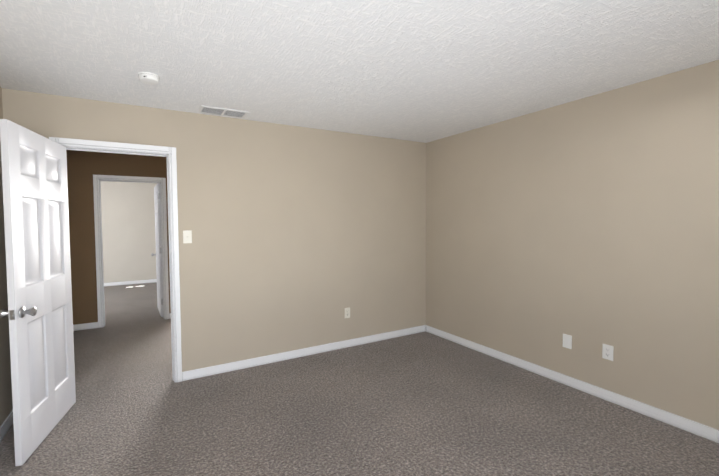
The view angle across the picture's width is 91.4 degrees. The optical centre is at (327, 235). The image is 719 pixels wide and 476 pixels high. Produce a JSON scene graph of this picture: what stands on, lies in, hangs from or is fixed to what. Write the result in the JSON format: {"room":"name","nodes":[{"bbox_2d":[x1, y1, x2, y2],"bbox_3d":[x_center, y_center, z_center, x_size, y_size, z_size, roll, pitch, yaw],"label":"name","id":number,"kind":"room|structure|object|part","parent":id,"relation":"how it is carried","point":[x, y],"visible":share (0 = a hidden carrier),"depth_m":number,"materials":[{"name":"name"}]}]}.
{"room":"empty bedroom","nodes":[
{"label":"empty bedroom","id":0,"kind":"room"},
{"bbox_2d":[0,87,12,425],"bbox_3d":[-1.363,0.212,0.569,0.115,2.440,4.545,-2,3,-28],"label":"wall","id":1,"kind":"structure","parent":0,"point":[6,405],"depth_m":2.48,"materials":[{"name":"beige paint"}]},
{"bbox_2d":[0,409,12,440],"bbox_3d":[-1.321,1.385,0.697,0.017,0.085,4.437,-2,3,-28],"label":"baseboard","id":2,"kind":"structure","parent":1,"relation":"attached to","point":[6,425],"depth_m":2.42,"materials":[{"name":"white wood"}]},
{"bbox_2d":[66,150,170,324],"bbox_3d":[-2.095,0.026,5.446,6.800,2.440,0.115,-2,3,-28],"label":"wall","id":3,"kind":"structure","parent":0,"point":[83,167],"depth_m":4.76,"materials":[{"name":"brown paint"}]},
{"bbox_2d":[73,322,97,330],"bbox_3d":[-4.120,1.266,4.347,2.127,0.085,0.013,-2,3,-28],"label":"baseboard","id":4,"kind":"structure","parent":3,"relation":"attached to","point":[84,326],"depth_m":4.77,"materials":[{"name":"white wood"}]},
{"bbox_2d":[93,175,168,327],"bbox_3d":[-2.822,0.210,5.069,0.906,2.116,0.149,-2,3,-28],"label":"door frame","id":5,"kind":"structure","parent":3,"relation":"attached to","point":[98,241],"depth_m":4.90,"materials":[{"name":"white wood"}]},
{"bbox_3d":[-2.821,0.234,5.070,0.806,2.067,0.115,-2,3,-28],"label":"hall door jamb","id":6,"kind":"part","parent":5,"relation":"part of","materials":[{"name":"white wood"}]},
{"bbox_2d":[151,183,163,316],"bbox_3d":[-2.724,0.217,5.628,0.177,2.032,0.780,-2,3,-30],"label":"hall door","id":7,"kind":"structure","parent":3,"relation":"in","point":[158,254],"depth_m":5.37,"materials":[{"name":"white paint"}]},
{"bbox_2d":[100,181,156,282],"bbox_3d":[-5.775,-0.030,7.734,4.057,2.440,0.115,-2,3,-28],"label":"wall","id":8,"kind":"structure","parent":0,"point":[128,227],"depth_m":8.23,"materials":[{"name":"paint"}]},
{"bbox_2d":[104,279,156,286],"bbox_3d":[-5.736,1.148,7.723,3.831,0.085,0.021,-2,3,-28],"label":"baseboard","id":9,"kind":"structure","parent":8,"relation":"attached to","point":[130,282],"depth_m":8.27,"materials":[{"name":"white wood"}]},
{"bbox_2d":[2,88,425,371],"bbox_3d":[-1.008,0.098,3.388,6.800,2.440,0.115,-2,3,-28],"label":"wall","id":10,"kind":"structure","parent":0,"point":[303,237],"depth_m":3.58,"materials":[{"name":"beige paint"}]},
{"bbox_2d":[0,119,75,465],"bbox_3d":[-1.945,0.337,2.397,0.177,2.032,0.780,-1,2,-16],"label":"bedroom door","id":11,"kind":"structure","parent":10,"relation":"in","point":[39,311],"depth_m":2.27,"materials":[{"name":"white paint"}]},
{"bbox_2d":[49,137,181,382],"bbox_3d":[-1.766,0.282,2.994,0.906,2.116,0.149,-2,3,-28],"label":"door frame","id":12,"kind":"structure","parent":10,"relation":"attached to","point":[170,151],"depth_m":3.11,"materials":[{"name":"white wood"}]},
{"bbox_3d":[-1.765,0.306,2.995,0.806,2.067,0.115,-2,3,-28],"label":"bedroom door jamb","id":13,"kind":"part","parent":12,"relation":"part of","materials":[{"name":"white wood"}]},
{"bbox_2d":[183,230,191,242],"bbox_3d":[-1.272,0.012,3.170,0.072,0.117,0.019,-2,3,-28],"label":"light switch","id":14,"kind":"object","parent":10,"relation":"attached to","point":[187,236],"visible":1,"depth_m":3.17,"materials":[{"name":"beige plastic"}]},
{"bbox_2d":[182,325,423,380],"bbox_3d":[-0.041,1.248,3.869,2.915,0.085,0.017,-2,3,-28],"label":"baseboard","id":15,"kind":"structure","parent":10,"relation":"attached to","point":[232,366],"depth_m":3.69,"materials":[{"name":"white wood"}]},
{"bbox_2d":[345,307,349,317],"bbox_3d":[0.226,0.885,3.998,0.072,0.117,0.007,-2,3,-28],"label":"outlet","id":16,"kind":"object","parent":10,"relation":"attached to","point":[347,312],"visible":1,"depth_m":4.00,"materials":[{"name":"beige plastic"}]},
{"bbox_2d":[0,282,718,475],"bbox_3d":[-1.618,1.361,3.972,8.200,0.120,10.930,-2,3,-28],"label":"floor","id":17,"kind":"structure","parent":0,"point":[425,403],"depth_m":2.53,"materials":[{"name":"carpet"}]},
{"bbox_2d":[0,0,718,142],"bbox_3d":[-1.641,-1.197,3.872,8.200,0.120,10.930,-2,3,-28],"label":"ceiling","id":18,"kind":"structure","parent":0,"point":[425,71],"depth_m":2.09,"materials":[{"name":"white paint"}]},
{"bbox_2d":[138,72,159,84],"bbox_3d":[-1.211,-1.061,2.369,0.133,0.040,0.133,-1,2,-3],"label":"smoke detector","id":19,"kind":"object","parent":18,"relation":"attached to","point":[149,78],"visible":1,"depth_m":2.33,"materials":[{"name":"white plastic"}]},
{"bbox_2d":[198,105,248,118],"bbox_3d":[-0.940,-1.111,3.153,0.411,0.008,0.205,-2,3,-28],"label":"ceiling vent","id":20,"kind":"object","parent":18,"relation":"in","point":[222,112],"visible":0.98,"depth_m":3.14,"materials":[{"name":"white metal"}]},
{"bbox_2d":[426,60,718,429],"bbox_3d":[2.385,0.100,2.544,0.115,2.440,4.545,-2,3,-28],"label":"wall","id":21,"kind":"structure","parent":0,"point":[590,225],"depth_m":2.82,"materials":[{"name":"beige paint"}]},
{"bbox_2d":[562,334,571,348],"bbox_3d":[2.081,0.919,3.037,0.007,0.117,0.072,-2,3,-28],"label":"outlet","id":22,"kind":"object","parent":21,"relation":"attached to","point":[567,341],"visible":1,"depth_m":3.03,"materials":[{"name":"white plastic"}]},
{"bbox_2d":[424,325,718,442],"bbox_3d":[2.311,1.276,2.610,0.017,0.085,4.438,-2,3,-28],"label":"baseboard","id":23,"kind":"structure","parent":21,"relation":"attached to","point":[691,426],"depth_m":2.84,"materials":[{"name":"white wood"}]},
{"bbox_2d":[602,344,613,360],"bbox_3d":[2.221,0.925,2.770,0.007,0.117,0.072,-2,3,-28],"label":"outlet","id":24,"kind":"object","parent":21,"relation":"attached to","point":[607,352],"visible":1,"depth_m":2.77,"materials":[{"name":"white plastic"}]}
]}

